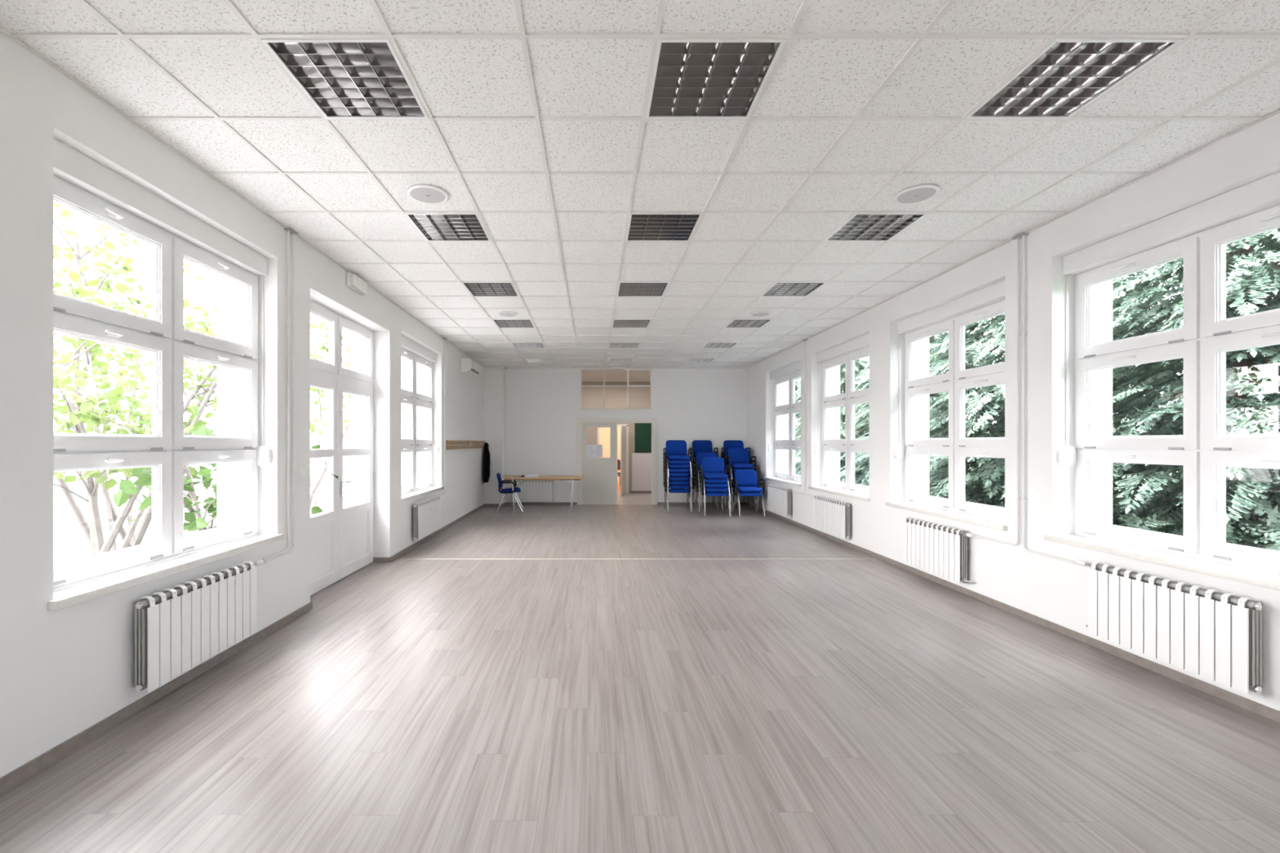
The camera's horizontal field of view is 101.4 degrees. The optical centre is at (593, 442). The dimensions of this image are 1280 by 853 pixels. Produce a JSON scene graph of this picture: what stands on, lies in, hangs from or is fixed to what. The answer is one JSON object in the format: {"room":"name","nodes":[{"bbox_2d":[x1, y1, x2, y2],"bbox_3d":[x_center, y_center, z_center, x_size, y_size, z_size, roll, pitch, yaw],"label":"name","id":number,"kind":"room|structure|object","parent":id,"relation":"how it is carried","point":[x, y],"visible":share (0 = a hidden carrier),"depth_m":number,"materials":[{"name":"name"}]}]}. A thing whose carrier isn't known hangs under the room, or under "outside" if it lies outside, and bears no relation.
{"room":"community hall","nodes":[
{"label":"community hall","id":0,"kind":"room"},
{"bbox_2d":[0,31,484,777],"bbox_3d":[-2.880,-0.138,4.170,0.500,3.375,17.540,0,0,0],"label":"wall","id":1,"kind":"structure","parent":0,"point":[65,671],"depth_m":2.94,"materials":[{"name":"white paint"}]},
{"bbox_2d":[47,137,284,610],"bbox_3d":[-2.879,-0.360,3.450,0.582,2.348,1.865,0,0,0],"label":"window","id":2,"kind":"structure","parent":1,"relation":"in","point":[82,184],"depth_m":3.36,"materials":[{"name":"white plastic"}]},
{"bbox_2d":[134,559,263,692],"bbox_3d":[-2.572,1.153,3.487,0.110,0.530,1.098,0,0,0],"label":"radiator","id":3,"kind":"object","parent":1,"relation":"attached to","point":[176,630],"visible":1,"depth_m":3.28,"materials":[{"name":"white metal"}]},
{"bbox_2d":[0,503,484,793],"bbox_3d":[-2.733,1.520,4.010,0.234,0.060,17.220,0,0,0],"label":"baseboard","id":4,"kind":"structure","parent":1,"relation":"attached to","point":[28,769],"depth_m":3.08,"materials":[{"name":"grey wood"}]},
{"bbox_2d":[262,227,297,563],"bbox_3d":[-2.608,-0.432,4.335,0.060,2.790,0.470,0,0,0],"label":"pipe","id":5,"kind":"object","parent":1,"relation":"attached to","point":[289,230],"visible":0.98,"depth_m":4.47,"materials":[{"name":"white metal"}]},
{"bbox_2d":[310,299,374,595],"bbox_3d":[-2.844,0.058,5.809,0.163,2.985,1.902,0,0,0],"label":"door","id":6,"kind":"structure","parent":1,"relation":"in","point":[341,538],"depth_m":5.85,"materials":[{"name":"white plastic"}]},
{"bbox_2d":[346,271,368,295],"bbox_3d":[-2.587,-1.740,5.750,0.085,0.150,0.370,0,0,0],"label":"emergency light","id":7,"kind":"object","parent":1,"relation":"attached to","point":[353,282],"visible":1,"depth_m":5.66,"materials":[{"name":"white plastic"}]},
{"bbox_2d":[351,273,368,293],"bbox_3d":[-2.567,-1.740,5.750,0.045,0.126,0.340,0,0,0],"label":"diffuser","id":8,"kind":"object","parent":7,"relation":"attached to","point":[357,284],"depth_m":5.71,"materials":[{"name":"white plastic"}]},
{"bbox_2d":[400,333,444,502],"bbox_3d":[-2.879,-0.360,8.118,0.582,2.348,1.956,0,0,0],"label":"window","id":9,"kind":"structure","parent":1,"relation":"in","point":[415,353],"depth_m":8.22,"materials":[{"name":"white plastic"}]},
{"bbox_2d":[413,495,441,540],"bbox_3d":[-2.572,1.153,8.151,0.110,0.530,1.258,0,0,0],"label":"radiator","id":10,"kind":"object","parent":1,"relation":"attached to","point":[427,513],"visible":1,"depth_m":7.90,"materials":[{"name":"white metal"}]},
{"bbox_2d":[445,440,470,449],"bbox_3d":[-2.585,0.053,10.140,0.090,0.172,1.600,0,0,0],"label":"coat rack","id":11,"kind":"object","parent":1,"relation":"attached to","point":[447,446],"visible":1,"depth_m":9.97,"materials":[{"name":"brown wood"}]},
{"bbox_2d":[461,358,479,376],"bbox_3d":[-2.527,-1.539,10.820,0.205,0.280,0.770,0,0,0],"label":"air conditioner","id":12,"kind":"object","parent":1,"relation":"attached to","point":[469,367],"visible":1,"depth_m":10.48,"materials":[{"name":"white plastic"}]},
{"bbox_2d":[469,440,484,448],"bbox_3d":[-2.585,0.053,11.770,0.090,0.172,1.620,0,0,0],"label":"coat rack","id":13,"kind":"object","parent":1,"relation":"attached to","point":[482,443],"visible":0.89,"depth_m":11.72,"materials":[{"name":"brown wood"}]},
{"bbox_2d":[483,442,489,482],"bbox_3d":[-2.521,0.485,12.384,0.160,0.940,0.404,0,0,-10],"label":"jacket","id":14,"kind":"object","parent":13,"relation":"hanging from","point":[486,451],"visible":1,"depth_m":12.23,"materials":[{"name":"black fabric"}]},
{"bbox_2d":[484,366,504,503],"bbox_3d":[-2.410,-0.138,12.780,0.440,3.375,0.320,0,0,0],"label":"wall","id":15,"kind":"structure","parent":0,"point":[494,376],"depth_m":12.62,"materials":[{"name":"white paint"}]},
{"bbox_2d":[599,426,620,483],"bbox_3d":[0.750,0.100,17.835,3.900,2.900,3.730,0,0,0],"label":"wall","id":16,"kind":"structure","parent":0,"point":[604,433],"depth_m":19.60,"materials":[{"name":"beige paint"}]},
{"bbox_2d":[582,382,651,493],"bbox_3d":[0.500,-0.138,15.910,5.800,3.375,0.120,0,0,0],"label":"wall","id":17,"kind":"structure","parent":0,"point":[592,397],"depth_m":15.85,"materials":[{"name":"beige paint"}]},
{"bbox_2d":[596,424,628,495],"bbox_3d":[0.600,0.505,15.480,0.960,2.090,1.007,0,0,0],"label":"door","id":18,"kind":"structure","parent":17,"relation":"in","point":[624,460],"depth_m":15.53,"materials":[{"name":"white paint"}]},
{"bbox_2d":[631,453,651,490],"bbox_3d":[2.290,0.905,15.846,2.220,1.150,0.008,0,0,0],"label":"panel","id":19,"kind":"object","parent":17,"relation":"attached to","point":[641,462],"visible":0.36,"depth_m":15.84,"materials":[{"name":"white paint"}]},
{"bbox_2d":[635,422,651,452],"bbox_3d":[1.550,-0.150,15.836,0.570,0.930,0.028,0,0,0],"label":"notice board","id":20,"kind":"object","parent":17,"relation":"attached to","point":[642,430],"visible":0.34,"depth_m":15.83,"materials":[{"name":"teal"}]},
{"bbox_2d":[504,368,746,502],"bbox_3d":[0.585,-0.138,13.030,7.430,3.375,0.180,0,0,0],"label":"wall","id":21,"kind":"structure","parent":0,"point":[543,405],"depth_m":12.94,"materials":[{"name":"white paint"}]},
{"bbox_2d":[511,480,553,501],"bbox_3d":[-1.531,1.193,12.882,1.098,0.530,0.110,0,0,0],"label":"radiator","id":22,"kind":"object","parent":21,"relation":"attached to","point":[531,491],"visible":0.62,"depth_m":12.83,"materials":[{"name":"white metal"}]},
{"bbox_2d":[484,502,746,506],"bbox_3d":[0.585,1.520,12.773,6.402,0.060,0.334,0,0,0],"label":"baseboard","id":23,"kind":"structure","parent":21,"relation":"attached to","point":[504,503],"depth_m":12.93,"materials":[{"name":"grey wood"}]},
{"bbox_2d":[580,368,651,409],"bbox_3d":[0.573,-1.308,12.970,1.765,1.005,0.060,0,0,0],"label":"window","id":24,"kind":"structure","parent":21,"relation":"in","point":[581,370],"depth_m":12.95,"materials":[{"name":"white paint"}]},
{"bbox_2d":[577,417,657,504],"bbox_3d":[0.600,0.472,13.029,1.990,2.155,0.222,0,0,0],"label":"door","id":25,"kind":"structure","parent":21,"relation":"in","point":[598,486],"depth_m":12.97,"materials":[{"name":"white paint"}]},
{"bbox_2d":[0,483,1279,852],"bbox_3d":[0.585,1.610,7.425,7.430,0.120,24.550,0,0,0],"label":"floor","id":26,"kind":"structure","parent":0,"point":[877,705],"depth_m":2.85,"materials":[{"name":"laminate"}]},
{"bbox_2d":[496,472,523,511],"bbox_3d":[-1.888,1.132,11.900,0.592,0.849,0.627,0,0,-6],"label":"chair","id":27,"kind":"object","parent":26,"relation":"on","point":[507,491],"visible":0.98,"depth_m":11.66,"materials":[{"name":"blue fabric"}]},
{"bbox_2d":[501,475,583,511],"bbox_3d":[-1.130,1.168,11.950,1.820,0.765,0.700,0,0,0],"label":"folding table","id":28,"kind":"object","parent":26,"relation":"on","point":[508,477],"visible":0.98,"depth_m":11.66,"materials":[{"name":"brown wood"}]},
{"bbox_2d":[396,558,877,559],"bbox_3d":[0.585,1.548,6.930,6.370,0.004,0.040,0,0,0],"label":"threshold strip","id":29,"kind":"object","parent":26,"relation":"on","point":[397,558],"visible":1,"depth_m":6.93,"materials":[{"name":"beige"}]},
{"bbox_2d":[662,480,692,511],"bbox_3d":[1.929,1.132,11.883,0.627,0.849,0.592,0,0,0],"label":"chair","id":30,"kind":"object","parent":26,"relation":"on","point":[671,491],"visible":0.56,"depth_m":11.69,"materials":[{"name":"blue fabric"}]},
{"bbox_2d":[663,476,692,507],"bbox_3d":[1.931,1.038,11.883,0.627,0.849,0.592,0,0,1],"label":"chair","id":31,"kind":"object","parent":30,"relation":"on","point":[672,486],"visible":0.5,"depth_m":11.66,"materials":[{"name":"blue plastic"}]},
{"bbox_2d":[662,472,692,503],"bbox_3d":[1.930,0.944,11.883,0.627,0.849,0.592,0,0,0],"label":"chair","id":32,"kind":"object","parent":31,"relation":"on","point":[674,482],"visible":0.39,"depth_m":11.66,"materials":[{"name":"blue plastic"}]},
{"bbox_2d":[662,468,692,499],"bbox_3d":[1.927,0.850,11.883,0.627,0.849,0.592,0,0,0],"label":"chair","id":33,"kind":"object","parent":32,"relation":"on","point":[673,477],"visible":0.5,"depth_m":11.67,"materials":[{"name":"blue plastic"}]},
{"bbox_2d":[662,464,692,495],"bbox_3d":[1.926,0.756,11.883,0.627,0.849,0.592,0,0,0],"label":"chair","id":34,"kind":"object","parent":33,"relation":"on","point":[672,473],"visible":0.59,"depth_m":11.67,"materials":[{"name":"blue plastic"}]},
{"bbox_2d":[662,460,692,490],"bbox_3d":[1.927,0.662,11.883,0.627,0.849,0.592,0,0,1],"label":"chair","id":35,"kind":"object","parent":34,"relation":"on","point":[671,469],"visible":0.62,"depth_m":11.67,"materials":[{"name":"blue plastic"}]},
{"bbox_2d":[662,456,692,486],"bbox_3d":[1.929,0.568,11.883,0.627,0.849,0.592,0,0,0],"label":"chair","id":36,"kind":"object","parent":35,"relation":"on","point":[670,465],"visible":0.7,"depth_m":11.67,"materials":[{"name":"blue fabric"}]},
{"bbox_2d":[662,447,692,482],"bbox_3d":[1.927,0.474,11.883,0.627,0.849,0.592,0,0,0],"label":"chair","id":37,"kind":"object","parent":36,"relation":"on","point":[670,461],"visible":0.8,"depth_m":11.69,"materials":[{"name":"blue fabric"}]},
{"bbox_2d":[662,440,692,478],"bbox_3d":[1.931,0.380,11.883,0.627,0.849,0.592,0,0,-1],"label":"chair","id":38,"kind":"object","parent":37,"relation":"on","point":[673,446],"visible":0.93,"depth_m":12.07,"materials":[{"name":"blue fabric"}]},
{"bbox_2d":[693,480,724,511],"bbox_3d":[2.631,1.132,11.883,0.627,0.849,0.592,0,0,2],"label":"chair","id":39,"kind":"object","parent":26,"relation":"on","point":[696,490],"visible":0.2,"depth_m":12.03,"materials":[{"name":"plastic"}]},
{"bbox_2d":[693,476,723,507],"bbox_3d":[2.628,1.038,11.883,0.627,0.849,0.592,0,0,2],"label":"chair","id":40,"kind":"object","parent":39,"relation":"on","point":[694,477],"visible":0.21,"depth_m":11.77,"materials":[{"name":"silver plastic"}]},
{"bbox_2d":[693,468,724,499],"bbox_3d":[2.632,0.850,11.883,0.627,0.849,0.592,0,0,1],"label":"chair","id":41,"kind":"object","parent":40,"relation":"on","point":[694,468],"visible":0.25,"depth_m":11.77,"materials":[{"name":"silver plastic"}]},
{"bbox_2d":[693,464,701,495],"bbox_3d":[2.628,0.756,11.883,0.627,0.849,0.592,0,0,2],"label":"chair","id":42,"kind":"object","parent":41,"relation":"on","point":[694,464],"visible":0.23,"depth_m":11.77,"materials":[{"name":"silver plastic"}]},
{"bbox_2d":[693,452,717,490],"bbox_3d":[2.630,0.662,11.883,0.627,0.849,0.592,0,0,1],"label":"chair","id":43,"kind":"object","parent":42,"relation":"on","point":[700,455],"visible":0.35,"depth_m":12.11,"materials":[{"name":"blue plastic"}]},
{"bbox_2d":[699,483,731,516],"bbox_3d":[2.617,1.132,11.193,0.627,0.849,0.592,0,0,3],"label":"chair","id":44,"kind":"object","parent":26,"relation":"on","point":[707,493],"visible":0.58,"depth_m":11.00,"materials":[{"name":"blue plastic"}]},
{"bbox_2d":[698,474,731,507],"bbox_3d":[2.614,0.944,11.193,0.627,0.849,0.592,0,0,3],"label":"chair","id":45,"kind":"object","parent":44,"relation":"on","point":[708,484],"visible":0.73,"depth_m":10.98,"materials":[{"name":"blue fabric"}]},
{"bbox_2d":[698,470,730,502],"bbox_3d":[2.612,0.850,11.193,0.627,0.849,0.592,0,0,3],"label":"chair","id":46,"kind":"object","parent":45,"relation":"on","point":[706,480],"visible":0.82,"depth_m":11.03,"materials":[{"name":"blue fabric"}]},
{"bbox_2d":[698,457,730,498],"bbox_3d":[2.611,0.756,11.193,0.627,0.849,0.592,0,0,3],"label":"chair","id":47,"kind":"object","parent":46,"relation":"on","point":[709,464],"visible":0.94,"depth_m":11.38,"materials":[{"name":"blue fabric"}]},
{"bbox_2d":[726,485,756,511],"bbox_3d":[3.369,1.132,11.883,0.627,0.849,0.592,0,0,1],"label":"chair","id":48,"kind":"object","parent":26,"relation":"on","point":[729,486],"visible":0.07,"depth_m":12.03,"materials":[{"name":"silver metal"}]},
{"bbox_2d":[726,477,756,507],"bbox_3d":[3.366,1.038,11.883,0.627,0.849,0.592,0,0,1],"label":"chair","id":49,"kind":"object","parent":48,"relation":"on","point":[728,477],"visible":0.08,"depth_m":11.67,"materials":[{"name":"metal"}]},
{"bbox_2d":[726,472,756,503],"bbox_3d":[3.367,0.944,11.883,0.627,0.849,0.592,0,0,2],"label":"chair","id":50,"kind":"object","parent":49,"relation":"on","point":[727,473],"visible":0.09,"depth_m":11.65,"materials":[{"name":"metal"}]},
{"bbox_3d":[3.366,0.850,11.883,0.627,0.849,0.592,0,0,1],"label":"chair","id":51,"kind":"object","parent":50,"relation":"on","visible":0},
{"bbox_2d":[725,464,755,495],"bbox_3d":[3.367,0.756,11.883,0.627,0.849,0.592,0,0,1],"label":"chair","id":52,"kind":"object","parent":51,"relation":"on","point":[733,473],"visible":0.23,"depth_m":11.71,"materials":[{"name":"blue fabric"}]},
{"bbox_2d":[725,460,756,486],"bbox_3d":[3.369,0.662,11.883,0.627,0.849,0.592,0,0,1],"label":"chair","id":53,"kind":"object","parent":52,"relation":"on","point":[734,469],"visible":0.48,"depth_m":11.74,"materials":[{"name":"blue fabric"}]},
{"bbox_2d":[725,448,755,484],"bbox_3d":[3.367,0.568,11.883,0.627,0.849,0.592,0,0,1],"label":"chair","id":54,"kind":"object","parent":53,"relation":"on","point":[735,455],"visible":0.85,"depth_m":12.08,"materials":[{"name":"blue fabric"}]},
{"bbox_2d":[731,476,765,516],"bbox_3d":[3.330,1.132,11.193,0.627,0.849,0.592,0,0,1],"label":"chair","id":55,"kind":"object","parent":26,"relation":"on","point":[740,493],"visible":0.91,"depth_m":11.08,"materials":[{"name":"blue fabric"}]},
{"bbox_2d":[732,470,765,511],"bbox_3d":[3.333,1.038,11.193,0.627,0.849,0.592,0,0,1],"label":"chair","id":56,"kind":"object","parent":55,"relation":"on","point":[741,477],"visible":0.96,"depth_m":11.39,"materials":[{"name":"blue fabric"}]},
{"bbox_2d":[0,0,1279,382],"bbox_3d":[0.585,-1.974,5.560,7.430,0.301,20.820,0,0,0],"label":"ceiling","id":57,"kind":"structure","parent":0,"point":[537,126],"depth_m":3.16,"materials":[{"name":"tile"}]},
{"bbox_2d":[260,38,428,118],"bbox_3d":[-1.215,-1.874,2.654,0.578,0.106,0.578,0,0,0],"label":"ceiling light","id":58,"kind":"object","parent":57,"relation":"attached to","point":[343,77],"visible":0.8,"depth_m":2.61,"materials":[{"name":"white metal"}]},
{"bbox_2d":[407,184,448,204],"bbox_3d":[-1.215,-1.821,3.854,0.292,0.015,0.292,0,0,0],"label":"ceiling speaker","id":59,"kind":"object","parent":57,"relation":"attached to","point":[424,193],"visible":1,"depth_m":3.84,"materials":[{"name":"white plastic"}]},
{"bbox_2d":[410,187,445,203],"bbox_3d":[-1.215,-1.819,3.854,0.244,0.003,0.244,0,0,0],"label":"grille","id":60,"kind":"object","parent":59,"relation":"attached to","point":[424,195],"depth_m":3.85,"materials":[{"name":"grey plastic"}]},
{"bbox_2d":[404,213,491,241],"bbox_3d":[-1.215,-1.874,4.454,0.578,0.106,0.578,0,0,0],"label":"ceiling light","id":61,"kind":"object","parent":57,"relation":"attached to","point":[433,227],"visible":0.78,"depth_m":4.49,"materials":[{"name":"grey metal"}]},
{"bbox_2d":[461,282,519,296],"bbox_3d":[-1.215,-1.874,6.254,0.578,0.106,0.578,0,0,0],"label":"ceiling light","id":62,"kind":"object","parent":57,"relation":"attached to","point":[475,289],"visible":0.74,"depth_m":6.29,"materials":[{"name":"grey metal"}]},
{"bbox_2d":[492,319,534,328],"bbox_3d":[-1.215,-1.874,8.054,0.578,0.106,0.578,0,0,0],"label":"ceiling light","id":63,"kind":"object","parent":57,"relation":"attached to","point":[500,323],"visible":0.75,"depth_m":8.09,"materials":[{"name":"grey metal"}]},
{"bbox_2d":[511,342,545,348],"bbox_3d":[-1.215,-1.874,9.854,0.578,0.106,0.578,0,0,0],"label":"ceiling light","id":64,"kind":"object","parent":57,"relation":"attached to","point":[517,344],"visible":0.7,"depth_m":9.89,"materials":[{"name":"grey metal"}]},
{"bbox_2d":[608,342,640,348],"bbox_3d":[0.585,-1.874,9.854,0.578,0.106,0.578,0,0,0],"label":"ceiling light","id":65,"kind":"object","parent":57,"relation":"attached to","point":[611,344],"visible":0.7,"depth_m":9.89,"materials":[{"name":"grey metal"}]},
{"bbox_2d":[611,319,652,328],"bbox_3d":[0.585,-1.874,8.054,0.578,0.106,0.578,0,0,0],"label":"ceiling light","id":66,"kind":"object","parent":57,"relation":"attached to","point":[616,323],"visible":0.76,"depth_m":8.09,"materials":[{"name":"grey metal"}]},
{"bbox_2d":[617,282,669,296],"bbox_3d":[0.585,-1.874,6.254,0.578,0.106,0.578,0,0,0],"label":"ceiling light","id":67,"kind":"object","parent":57,"relation":"attached to","point":[624,289],"visible":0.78,"depth_m":6.29,"materials":[{"name":"grey metal"}]},
{"bbox_2d":[625,213,702,241],"bbox_3d":[0.585,-1.874,4.454,0.578,0.106,0.578,0,0,0],"label":"ceiling light","id":68,"kind":"object","parent":57,"relation":"attached to","point":[642,227],"visible":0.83,"depth_m":4.49,"materials":[{"name":"grey metal"}]},
{"bbox_2d":[645,38,786,118],"bbox_3d":[0.585,-1.874,2.654,0.578,0.106,0.578,0,0,0],"label":"ceiling light","id":69,"kind":"object","parent":57,"relation":"attached to","point":[692,77],"visible":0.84,"depth_m":2.61,"materials":[{"name":"grey metal"}]},
{"bbox_2d":[701,342,738,348],"bbox_3d":[2.385,-1.874,9.854,0.578,0.106,0.578,0,0,0],"label":"ceiling light","id":70,"kind":"object","parent":57,"relation":"attached to","point":[709,344],"visible":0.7,"depth_m":9.89,"materials":[{"name":"grey metal"}]},
{"bbox_2d":[724,319,773,328],"bbox_3d":[2.385,-1.874,8.054,0.578,0.106,0.578,0,0,0],"label":"ceiling light","id":71,"kind":"object","parent":57,"relation":"attached to","point":[735,323],"visible":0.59,"depth_m":8.09,"materials":[{"name":"grey metal"}]},
{"bbox_2d":[760,282,826,296],"bbox_3d":[2.385,-1.874,6.254,0.578,0.106,0.578,0,0,0],"label":"ceiling light","id":72,"kind":"object","parent":57,"relation":"attached to","point":[778,289],"visible":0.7,"depth_m":6.29,"materials":[{"name":"grey metal"}]},
{"bbox_2d":[823,213,928,241],"bbox_3d":[2.385,-1.874,4.454,0.578,0.106,0.578,0,0,0],"label":"ceiling light","id":73,"kind":"object","parent":57,"relation":"attached to","point":[861,227],"visible":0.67,"depth_m":4.48,"materials":[{"name":"grey metal"}]},
{"bbox_2d":[893,184,940,204],"bbox_3d":[2.385,-1.821,3.854,0.292,0.015,0.292,0,0,0],"label":"ceiling speaker","id":74,"kind":"object","parent":57,"relation":"attached to","point":[919,193],"visible":1,"depth_m":3.84,"materials":[{"name":"grey plastic"}]},
{"bbox_2d":[897,187,936,203],"bbox_3d":[2.385,-1.819,3.854,0.244,0.003,0.244,0,0,0],"label":"grille","id":75,"kind":"object","parent":74,"relation":"attached to","point":[910,195],"depth_m":3.85,"materials":[{"name":"grey plastic"}]},
{"bbox_2d":[965,38,1183,118],"bbox_3d":[2.385,-1.874,2.654,0.578,0.106,0.578,0,0,0],"label":"ceiling light","id":76,"kind":"object","parent":57,"relation":"attached to","point":[1068,75],"visible":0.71,"depth_m":2.61,"materials":[{"name":"grey metal"}]},
{"bbox_2d":[746,112,1279,711],"bbox_3d":[4.050,-0.138,4.170,0.500,3.375,17.540,0,0,0],"label":"wall","id":77,"kind":"structure","parent":0,"point":[1053,590],"depth_m":4.53,"materials":[{"name":"white paint"}]},
{"bbox_2d":[766,484,791,516],"bbox_3d":[3.742,1.153,10.541,0.110,0.530,1.258,0,0,0],"label":"radiator","id":78,"kind":"object","parent":77,"relation":"attached to","point":[779,498],"visible":1,"depth_m":10.35,"materials":[{"name":"white metal"}]},
{"bbox_2d":[763,360,801,486],"bbox_3d":[4.049,-0.360,10.525,0.582,2.348,1.989,0,0,0],"label":"window","id":79,"kind":"structure","parent":77,"relation":"in","point":[789,373],"depth_m":10.69,"materials":[{"name":"white plastic"}]},
{"bbox_2d":[794,338,811,496],"bbox_3d":[3.776,-0.437,9.345,0.064,2.780,0.911,0,0,0],"label":"pipe","id":80,"kind":"object","parent":77,"relation":"attached to","point":[804,340],"visible":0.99,"depth_m":9.30,"materials":[{"name":"white metal"}]},
{"bbox_2d":[811,495,849,538],"bbox_3d":[3.742,1.153,8.261,0.110,0.530,1.258,0,0,0],"label":"radiator","id":81,"kind":"object","parent":77,"relation":"attached to","point":[831,516],"visible":1,"depth_m":8.08,"materials":[{"name":"white metal"}]},
{"bbox_2d":[808,333,870,501],"bbox_3d":[4.049,-0.360,8.142,0.582,2.348,1.963,0,0,0],"label":"window","id":82,"kind":"structure","parent":77,"relation":"in","point":[846,353],"depth_m":8.20,"materials":[{"name":"white plastic"}]},
{"bbox_2d":[903,516,974,582],"bbox_3d":[3.742,1.153,5.684,0.110,0.530,1.098,0,0,0],"label":"radiator","id":83,"kind":"object","parent":77,"relation":"attached to","point":[942,551],"visible":1,"depth_m":5.61,"materials":[{"name":"white metal"}]},
{"bbox_2d":[885,280,1007,530],"bbox_3d":[4.049,-0.360,5.753,0.582,2.348,1.922,0,0,0],"label":"window","id":84,"kind":"structure","parent":77,"relation":"in","point":[952,317],"depth_m":5.74,"materials":[{"name":"white plastic"}]},
{"bbox_2d":[746,502,1279,723],"bbox_3d":[3.793,1.520,4.170,0.014,0.060,17.540,0,0,0],"label":"baseboard","id":85,"kind":"structure","parent":77,"relation":"attached to","point":[1264,711],"depth_m":3.97,"materials":[{"name":"grey wood"}]},
{"bbox_2d":[973,232,1077,564],"bbox_3d":[3.778,-0.437,4.600,0.060,2.780,1.101,0,0,0],"label":"pipe","id":86,"kind":"object","parent":77,"relation":"attached to","point":[1022,235],"visible":1,"depth_m":4.59,"materials":[{"name":"white metal"}]},
{"bbox_2d":[1044,171,1279,590],"bbox_3d":[4.049,-0.360,3.428,0.582,2.348,1.856,0,0,0],"label":"window","id":87,"kind":"structure","parent":77,"relation":"in","point":[1199,234],"depth_m":3.47,"materials":[{"name":"white plastic"}]},
{"bbox_2d":[1075,560,1262,693],"bbox_3d":[3.742,1.153,3.471,0.110,0.530,1.098,0,0,0],"label":"radiator","id":88,"kind":"object","parent":77,"relation":"attached to","point":[1194,628],"visible":1,"depth_m":3.29,"materials":[{"name":"white metal"}]},
{"bbox_3d":[3.447,0.568,12.613,0.627,0.849,0.593,0,0,0],"label":"chair","id":89,"kind":"object","parent":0,"visible":0},
{"bbox_2d":[720,448,750,460],"bbox_3d":[3.451,0.474,12.613,0.627,0.849,0.592,0,0,-1],"label":"chair","id":90,"kind":"object","parent":89,"relation":"on","point":[722,452],"visible":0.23,"depth_m":12.65,"materials":[{"name":"blue fabric"}]},
{"bbox_2d":[721,440,750,472],"bbox_3d":[3.453,0.380,12.613,0.627,0.849,0.592,0,0,0],"label":"chair","id":91,"kind":"object","parent":90,"relation":"on","point":[727,444],"visible":0.38,"depth_m":12.84,"materials":[{"name":"blue fabric"}]},
{"label":"outside","id":92,"kind":"structure","parent":0,"visible":0},
{"bbox_2d":[53,457,408,564],"bbox_3d":[-31.565,1.825,10.000,56.870,0.150,100.000,0,0,0],"label":"ground","id":93,"kind":"structure","parent":92,"point":[70,542],"depth_m":14.20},
{"bbox_2d":[53,202,217,555],"bbox_3d":[-5.049,-0.865,5.223,3.726,5.260,4.845,0,0,0],"label":"leafy tree","id":94,"kind":"object","parent":93,"relation":"on","point":[89,405],"visible":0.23,"depth_m":5.44,"materials":[{"name":"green plant"}]},
{"bbox_2d":[85,404,337,532],"bbox_3d":[-3.811,0.699,5.515,2.033,2.136,2.153,0,0,0],"label":"bush","id":95,"kind":"object","parent":93,"relation":"on","point":[193,517],"visible":0.23,"depth_m":4.88,"materials":[{"name":"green plant"}]},
{"bbox_2d":[310,315,405,515],"bbox_3d":[-5.773,-0.998,11.942,5.407,5.537,2.887,0,0,42],"label":"leafy tree","id":96,"kind":"object","parent":93,"relation":"on","point":[317,485],"visible":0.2,"depth_m":12.09,"materials":[{"name":"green plant"}]},
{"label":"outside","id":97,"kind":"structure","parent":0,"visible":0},
{"bbox_3d":[32.150,1.825,10.000,55.700,0.150,100.000,0,0,0],"label":"ground","id":98,"kind":"structure","parent":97,"visible":0},
{"bbox_2d":[795,377,843,471],"bbox_3d":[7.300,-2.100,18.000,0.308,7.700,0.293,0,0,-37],"label":"conifer","id":99,"kind":"object","parent":98,"relation":"on","point":[797,385],"visible":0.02,"depth_m":16.90,"materials":[{"name":"green plant"}]},
{"bbox_2d":[795,355,869,485],"bbox_3d":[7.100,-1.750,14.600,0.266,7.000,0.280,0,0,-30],"label":"conifer","id":100,"kind":"object","parent":98,"relation":"on","point":[860,365],"visible":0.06,"depth_m":13.68,"materials":[{"name":"green plant"}]},
{"bbox_2d":[840,331,999,504],"bbox_3d":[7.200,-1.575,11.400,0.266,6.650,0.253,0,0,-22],"label":"conifer","id":101,"kind":"object","parent":98,"relation":"on","point":[864,477],"visible":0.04,"depth_m":11.39,"materials":[{"name":"green plant"}]},
{"bbox_2d":[928,265,1182,522],"bbox_3d":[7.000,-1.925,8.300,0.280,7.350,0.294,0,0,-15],"label":"conifer","id":102,"kind":"object","parent":98,"relation":"on","point":[987,407],"visible":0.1,"depth_m":8.08,"materials":[{"name":"green plant"}]},
{"bbox_2d":[1000,227,1279,551],"bbox_3d":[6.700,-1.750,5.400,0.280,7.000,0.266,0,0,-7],"label":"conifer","id":103,"kind":"object","parent":98,"relation":"on","point":[1251,282],"visible":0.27,"depth_m":5.07,"materials":[{"name":"green plant"}]},
{"bbox_3d":[2.685,0.474,12.613,0.627,0.849,0.593,0,0,1],"label":"chair","id":104,"kind":"object","parent":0,"visible":0},
{"bbox_2d":[689,440,718,463],"bbox_3d":[2.682,0.380,12.613,0.627,0.849,0.592,0,0,0],"label":"chair","id":105,"kind":"object","parent":104,"relation":"on","point":[698,446],"visible":0.47,"depth_m":12.83,"materials":[{"name":"blue fabric"}]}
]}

